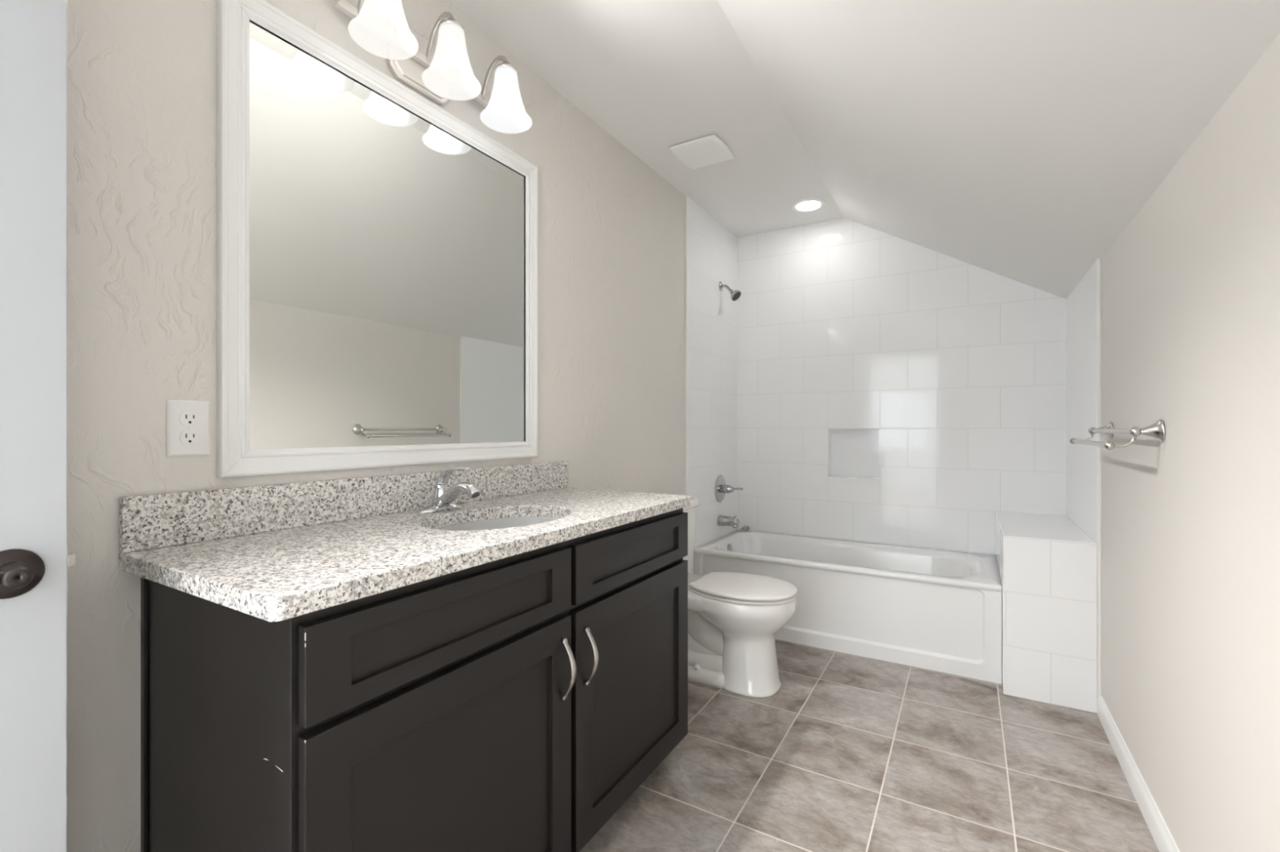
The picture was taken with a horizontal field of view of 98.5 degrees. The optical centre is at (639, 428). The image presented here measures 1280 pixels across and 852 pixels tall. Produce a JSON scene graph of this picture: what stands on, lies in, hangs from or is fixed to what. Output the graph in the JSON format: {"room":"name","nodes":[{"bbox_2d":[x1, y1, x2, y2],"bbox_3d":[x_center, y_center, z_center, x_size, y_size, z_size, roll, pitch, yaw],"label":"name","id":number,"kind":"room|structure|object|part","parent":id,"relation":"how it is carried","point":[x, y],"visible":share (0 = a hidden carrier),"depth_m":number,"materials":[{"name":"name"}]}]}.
{"room":"bathroom","nodes":[
{"label":"bathroom","id":0,"kind":"room"},
{"bbox_2d":[67,0,737,851],"bbox_3d":[-0.414,-0.090,2.077,0.110,2.440,4.267,0,0,31],"label":"wall","id":1,"kind":"structure","parent":0,"point":[142,73],"depth_m":1.14,"materials":[{"name":"white paint"}]},
{"bbox_2d":[166,400,209,457],"bbox_3d":[-0.922,0.000,1.127,0.008,0.114,0.072,0,0,31],"label":"power outlet","id":2,"kind":"object","parent":1,"relation":"attached to","point":[188,421],"visible":1,"depth_m":1.12,"materials":[{"name":"white plastic"}]},
{"bbox_2d":[179,431,199,444],"bbox_3d":[-0.920,0.019,1.126,0.003,0.028,0.034,0,0,31],"label":"receptacle","id":3,"kind":"object","parent":2,"relation":"attached to","point":[186,437],"depth_m":1.13,"materials":[{"name":"white plastic"}]},
{"bbox_2d":[179,411,199,425],"bbox_3d":[-0.920,-0.019,1.126,0.003,0.028,0.034,0,0,31],"label":"receptacle","id":4,"kind":"object","parent":2,"relation":"attached to","point":[186,418],"depth_m":1.13,"materials":[{"name":"white plastic"}]},
{"bbox_2d":[119,461,568,553],"bbox_3d":[-0.630,0.181,1.604,0.020,0.104,1.334,0,0,31],"label":"backsplash","id":5,"kind":"structure","parent":1,"relation":"attached to","point":[153,521],"depth_m":1.29,"materials":[{"name":"stone"}]},
{"bbox_2d":[216,0,537,478],"bbox_3d":[-0.635,-0.427,1.597,0.020,1.066,1.000,0,0,31],"label":"mirror","id":6,"kind":"object","parent":1,"relation":"attached to","point":[377,249],"visible":1,"depth_m":1.43,"materials":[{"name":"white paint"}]},
{"bbox_3d":[-0.876,-0.427,1.191,0.020,1.065,0.058,0,0,31],"label":"frame rail","id":7,"kind":"part","parent":6,"relation":"part of","materials":[{"name":"white paint"}]},
{"bbox_3d":[-0.635,0.077,1.597,0.020,0.058,1.000,0,0,31],"label":"frame rail","id":8,"kind":"part","parent":6,"relation":"part of","materials":[{"name":"white paint"}]},
{"bbox_3d":[-0.635,-0.931,1.597,0.020,0.058,1.000,0,0,31],"label":"frame rail","id":9,"kind":"part","parent":6,"relation":"part of","materials":[{"name":"white paint"}]},
{"bbox_3d":[-0.395,-0.427,2.002,0.020,1.065,0.058,0,0,31],"label":"frame rail","id":10,"kind":"part","parent":6,"relation":"part of","materials":[{"name":"white paint"}]},
{"bbox_2d":[333,0,532,133],"bbox_3d":[-0.548,-1.061,1.549,0.218,0.210,0.574,0,0,31],"label":"vanity light","id":11,"kind":"object","parent":1,"relation":"attached to","point":[442,73],"visible":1,"depth_m":1.54,"materials":[{"name":"white glass"}]},
{"bbox_3d":[-0.673,-1.110,1.381,0.122,0.113,0.011,0,0,31],"label":"arm","id":12,"kind":"part","parent":11,"relation":"part of","materials":[{"name":"silver metal"}]},
{"bbox_3d":[-0.628,-1.033,1.354,0.157,0.154,0.157,0,0,31],"label":"lamp shade","id":13,"kind":"part","parent":11,"relation":"part of","materials":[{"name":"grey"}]},
{"bbox_3d":[-0.567,-1.110,1.558,0.122,0.113,0.011,0,0,31],"label":"arm","id":14,"kind":"part","parent":11,"relation":"part of","materials":[{"name":"silver metal"}]},
{"bbox_3d":[-0.522,-1.033,1.532,0.157,0.154,0.157,0,0,31],"label":"lamp shade","id":15,"kind":"part","parent":11,"relation":"part of","materials":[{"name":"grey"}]},
{"bbox_3d":[-0.460,-1.110,1.739,0.122,0.113,0.011,0,0,31],"label":"arm","id":16,"kind":"part","parent":11,"relation":"part of","materials":[{"name":"silver metal"}]},
{"bbox_3d":[-0.415,-1.033,1.713,0.157,0.154,0.157,0,0,31],"label":"lamp shade","id":17,"kind":"part","parent":11,"relation":"part of","materials":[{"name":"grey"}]},
{"bbox_2d":[684,195,687,495],"bbox_3d":[0.262,-0.090,3.115,0.012,2.440,0.009,0,0,31],"label":"trim","id":18,"kind":"structure","parent":1,"relation":"attached to","point":[686,197],"depth_m":3.11,"materials":[{"name":"white plastic"}]},
{"bbox_2d":[714,475,742,502],"bbox_3d":[0.577,0.388,3.487,0.153,0.176,0.176,0,0,31],"label":"shower valve","id":19,"kind":"object","parent":1,"relation":"attached to","point":[721,488],"visible":1,"depth_m":3.48,"materials":[{"name":"silver metal"}]},
{"bbox_3d":[0.581,0.388,3.484,0.143,0.054,0.054,0,0,31],"label":"lever handle","id":20,"kind":"part","parent":19,"relation":"part of","materials":[{"name":"silver metal"}]},
{"bbox_2d":[717,515,739,528],"bbox_3d":[0.562,0.587,3.487,0.128,0.082,0.069,0,0,31],"label":"tub spout","id":21,"kind":"object","parent":1,"relation":"attached to","point":[722,520],"visible":1,"depth_m":3.46,"materials":[{"name":"silver metal"}]},
{"bbox_2d":[718,281,741,301],"bbox_3d":[0.573,-0.871,3.496,0.136,0.135,0.075,0,0,31],"label":"shower","id":22,"kind":"object","parent":1,"relation":"attached to","point":[735,295],"visible":1,"depth_m":3.48,"materials":[{"name":"silver metal"}]},
{"bbox_3d":[0.551,-0.891,3.516,0.070,0.052,0.018,0,0,31],"label":"shower arm","id":23,"kind":"part","parent":22,"relation":"part of","materials":[{"name":"silver metal"}]},
{"bbox_2d":[446,0,844,237],"bbox_3d":[-0.113,-1.350,1.897,0.812,0.080,4.267,0,0,31],"label":"ceiling","id":24,"kind":"structure","parent":0,"point":[657,76],"depth_m":2.14,"materials":[{"name":"white paint"}]},
{"bbox_2d":[670,134,733,169],"bbox_3d":[0.295,-1.299,2.607,0.246,0.022,0.246,0,0,31],"label":"ceiling vent","id":25,"kind":"object","parent":24,"relation":"in","point":[708,150],"visible":1,"depth_m":2.58,"materials":[{"name":"white plastic"}]},
{"bbox_2d":[791,198,826,212],"bbox_3d":[0.989,-1.305,3.237,0.196,0.010,0.196,0,0,31],"label":"recessed light","id":26,"kind":"object","parent":24,"relation":"in","point":[806,205],"visible":1,"depth_m":3.22,"materials":[{"name":"white plastic"}]},
{"bbox_2d":[579,639,1159,851],"bbox_3d":[0.383,1.155,1.545,1.924,0.050,4.407,0,0,31],"label":"floor","id":27,"kind":"structure","parent":0,"point":[851,753],"depth_m":1.79,"materials":[{"name":"grey tile"}]},
{"bbox_2d":[140,508,688,851],"bbox_3d":[-0.383,0.698,1.467,0.586,0.862,1.286,0,0,31],"label":"vanity cabinet","id":28,"kind":"object","parent":27,"relation":"on","point":[516,703],"visible":0.96,"depth_m":1.03,"materials":[{"name":"black wood"}]},
{"bbox_2d":[118,461,690,622],"bbox_3d":[-0.399,0.198,1.467,0.556,0.138,1.334,0,0,31],"label":"countertop","id":29,"kind":"structure","parent":28,"relation":"on","point":[273,553],"depth_m":1.16,"materials":[{"name":"stone"}]},
{"bbox_2d":[416,466,480,513],"bbox_3d":[-0.515,0.170,1.539,0.180,0.127,0.154,0,0,31],"label":"faucet","id":30,"kind":"object","parent":29,"relation":"on","point":[443,497],"visible":1,"depth_m":1.53,"materials":[{"name":"silver metal"}]},
{"bbox_3d":[-0.568,0.221,1.571,0.057,0.026,0.154,0,0,31],"label":"plate","id":31,"kind":"part","parent":30,"relation":"part of","materials":[{"name":"silver metal"}]},
{"bbox_3d":[-0.526,0.139,1.546,0.127,0.065,0.039,0,0,31],"label":"handle","id":32,"kind":"part","parent":30,"relation":"part of","materials":[{"name":"silver metal"}]},
{"bbox_3d":[-0.507,0.187,1.534,0.161,0.080,0.054,0,0,31],"label":"spout","id":33,"kind":"part","parent":30,"relation":"part of","materials":[{"name":"silver metal"}]},
{"bbox_2d":[435,516,559,530],"bbox_3d":[-0.368,0.336,1.460,0.352,0.137,0.473,0,0,31],"label":"sink","id":34,"kind":"object","parent":29,"relation":"in","point":[504,522],"visible":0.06,"depth_m":1.63,"materials":[{"name":"white ceramic"}]},
{"bbox_3d":[-0.333,0.362,1.068,0.020,0.146,0.621,0,0,31],"label":"drawer","id":35,"kind":"part","parent":28,"relation":"part of","materials":[{"name":"black wood"}]},
{"bbox_3d":[-0.333,0.748,1.068,0.020,0.592,0.621,0,0,31],"label":"door","id":36,"kind":"part","parent":28,"relation":"part of","materials":[{"name":"black wood"}]},
{"bbox_3d":[-0.187,0.650,1.354,0.019,0.765,1.244,0,0,31],"label":"frame","id":37,"kind":"part","parent":28,"relation":"part of","materials":[{"name":"black wood"}]},
{"bbox_3d":[-0.167,0.569,1.293,0.037,0.146,0.017,0,0,31],"label":"handle","id":38,"kind":"part","parent":28,"relation":"part of","materials":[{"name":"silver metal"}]},
{"bbox_3d":[-0.120,0.571,1.371,0.037,0.145,0.017,0,0,31],"label":"handle","id":39,"kind":"part","parent":28,"relation":"part of","materials":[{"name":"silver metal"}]},
{"bbox_3d":[-0.004,0.362,1.620,0.020,0.146,0.626,0,0,31],"label":"drawer","id":40,"kind":"part","parent":28,"relation":"part of","materials":[{"name":"black wood"}]},
{"bbox_3d":[-0.004,0.748,1.620,0.020,0.592,0.626,0,0,31],"label":"door","id":41,"kind":"part","parent":28,"relation":"part of","materials":[{"name":"black wood"}]},
{"bbox_2d":[683,497,797,697],"bbox_3d":[0.342,0.749,2.521,0.740,0.780,0.458,0,0,31],"label":"toilet","id":42,"kind":"object","parent":27,"relation":"on","point":[735,618],"visible":0.6,"depth_m":2.36,"materials":[{"name":"white ceramic"}]},
{"bbox_3d":[0.106,0.565,2.662,0.183,0.335,0.436,0,0,31],"label":"tank","id":43,"kind":"part","parent":42,"relation":"part of","materials":[{"name":"white ceramic"}]},
{"bbox_3d":[0.109,0.378,2.660,0.198,0.038,0.458,0,0,31],"label":"tank lid","id":44,"kind":"part","parent":42,"relation":"part of","materials":[{"name":"white ceramic"}]},
{"bbox_3d":[0.469,0.720,2.446,0.429,0.014,0.362,0,0,31],"label":"seat","id":45,"kind":"part","parent":42,"relation":"part of","materials":[{"name":"white plastic"}]},
{"bbox_3d":[0.471,0.698,2.445,0.440,0.020,0.374,0,0,31],"label":"lid","id":46,"kind":"part","parent":42,"relation":"part of","materials":[{"name":"white plastic"}]},
{"bbox_2d":[693,529,1001,684],"bbox_3d":[1.132,0.913,3.111,1.490,0.432,0.707,0,0,31],"label":"bathtub","id":47,"kind":"object","parent":27,"relation":"on","point":[926,608],"visible":0.88,"depth_m":2.75,"materials":[{"name":"white ceramic"}]},
{"bbox_3d":[0.560,0.758,3.430,0.022,0.072,0.072,0,0,31],"label":"overflow plate","id":48,"kind":"part","parent":47,"relation":"part of","materials":[{"name":"silver metal"}]},
{"bbox_2d":[741,525,749,531],"bbox_3d":[0.704,0.675,3.722,0.042,0.042,0.057,0,0,-30],"label":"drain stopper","id":49,"kind":"object","parent":47,"relation":"on","point":[745,528],"visible":1,"depth_m":3.70,"materials":[{"name":"silver metal"}]},
{"bbox_2d":[693,529,1001,592],"bbox_3d":[1.132,0.867,3.111,1.490,0.340,0.707,0,0,31],"label":"basin","id":50,"kind":"object","parent":47,"relation":"in","point":[811,564],"depth_m":3.05,"materials":[{"name":"white ceramic"}]},
{"bbox_2d":[737,217,1066,555],"bbox_3d":[1.478,-0.090,3.387,2.024,2.440,0.120,0,0,31],"label":"wall","id":51,"kind":"structure","parent":0,"point":[892,389],"depth_m":3.30,"materials":[{"name":"white tile"}]},
{"bbox_2d":[716,0,1279,299],"bbox_3d":[0.757,-0.999,1.380,1.212,0.783,4.267,0,0,31],"label":"ceiling","id":52,"kind":"structure","parent":0,"point":[1018,140],"depth_m":1.57,"materials":[{"name":"white paint"}]},
{"bbox_2d":[995,511,1097,713],"bbox_3d":[1.881,0.793,2.606,0.312,0.674,0.811,0,0,31],"label":"wall","id":53,"kind":"structure","parent":0,"point":[1046,564],"depth_m":2.26,"materials":[{"name":"white tile"}]},
{"bbox_2d":[1066,32,1279,851],"bbox_3d":[1.230,0.230,1.099,0.110,1.801,4.267,0,0,31],"label":"wall","id":54,"kind":"structure","parent":0,"point":[1190,287],"depth_m":1.26,"materials":[{"name":"white paint"}]},
{"bbox_2d":[1097,258,1101,700],"bbox_3d":[1.810,0.232,2.172,0.011,1.795,0.008,0,0,31],"label":"trim","id":55,"kind":"structure","parent":54,"relation":"attached to","point":[1099,261],"depth_m":2.17,"materials":[{"name":"white plastic"}]},
{"bbox_2d":[1069,419,1165,449],"bbox_3d":[1.512,0.019,1.779,0.123,0.085,0.667,0,0,31],"label":"towel rail","id":56,"kind":"object","parent":54,"relation":"attached to","point":[1157,431],"visible":1,"depth_m":1.54,"materials":[{"name":"silver metal"}]},
{"bbox_3d":[1.697,0.008,2.021,0.052,0.063,0.063,0,0,31],"label":"post","id":57,"kind":"part","parent":56,"relation":"part of","materials":[{"name":"silver metal"}]},
{"bbox_3d":[1.388,0.008,1.501,0.052,0.063,0.063,0,0,31],"label":"post","id":58,"kind":"part","parent":56,"relation":"part of","materials":[{"name":"silver metal"}]},
{"bbox_2d":[1097,694,1180,851],"bbox_3d":[0.951,1.089,0.730,0.014,0.083,3.346,0,0,31],"label":"baseboard","id":59,"kind":"structure","parent":54,"relation":"attached to","point":[1164,841],"depth_m":1.66,"materials":[{"name":"white paint"}]},
{"bbox_3d":[-0.713,-0.090,-0.298,1.824,2.440,0.120,0,0,31],"label":"wall","id":60,"kind":"structure","parent":0,"visible":0},
{"bbox_2d":[0,0,75,851],"bbox_3d":[-0.982,0.108,0.441,0.077,2.020,0.774,0,0,31],"label":"door","id":61,"kind":"structure","parent":60,"relation":"in","point":[35,560],"depth_m":0.74,"materials":[{"name":"grey paint"}]},
{"bbox_3d":[-0.821,0.190,0.666,0.032,0.033,0.122,0,0,31],"label":"lever","id":62,"kind":"part","parent":61,"relation":"part of","materials":[{"name":"brown metal"}]}
]}

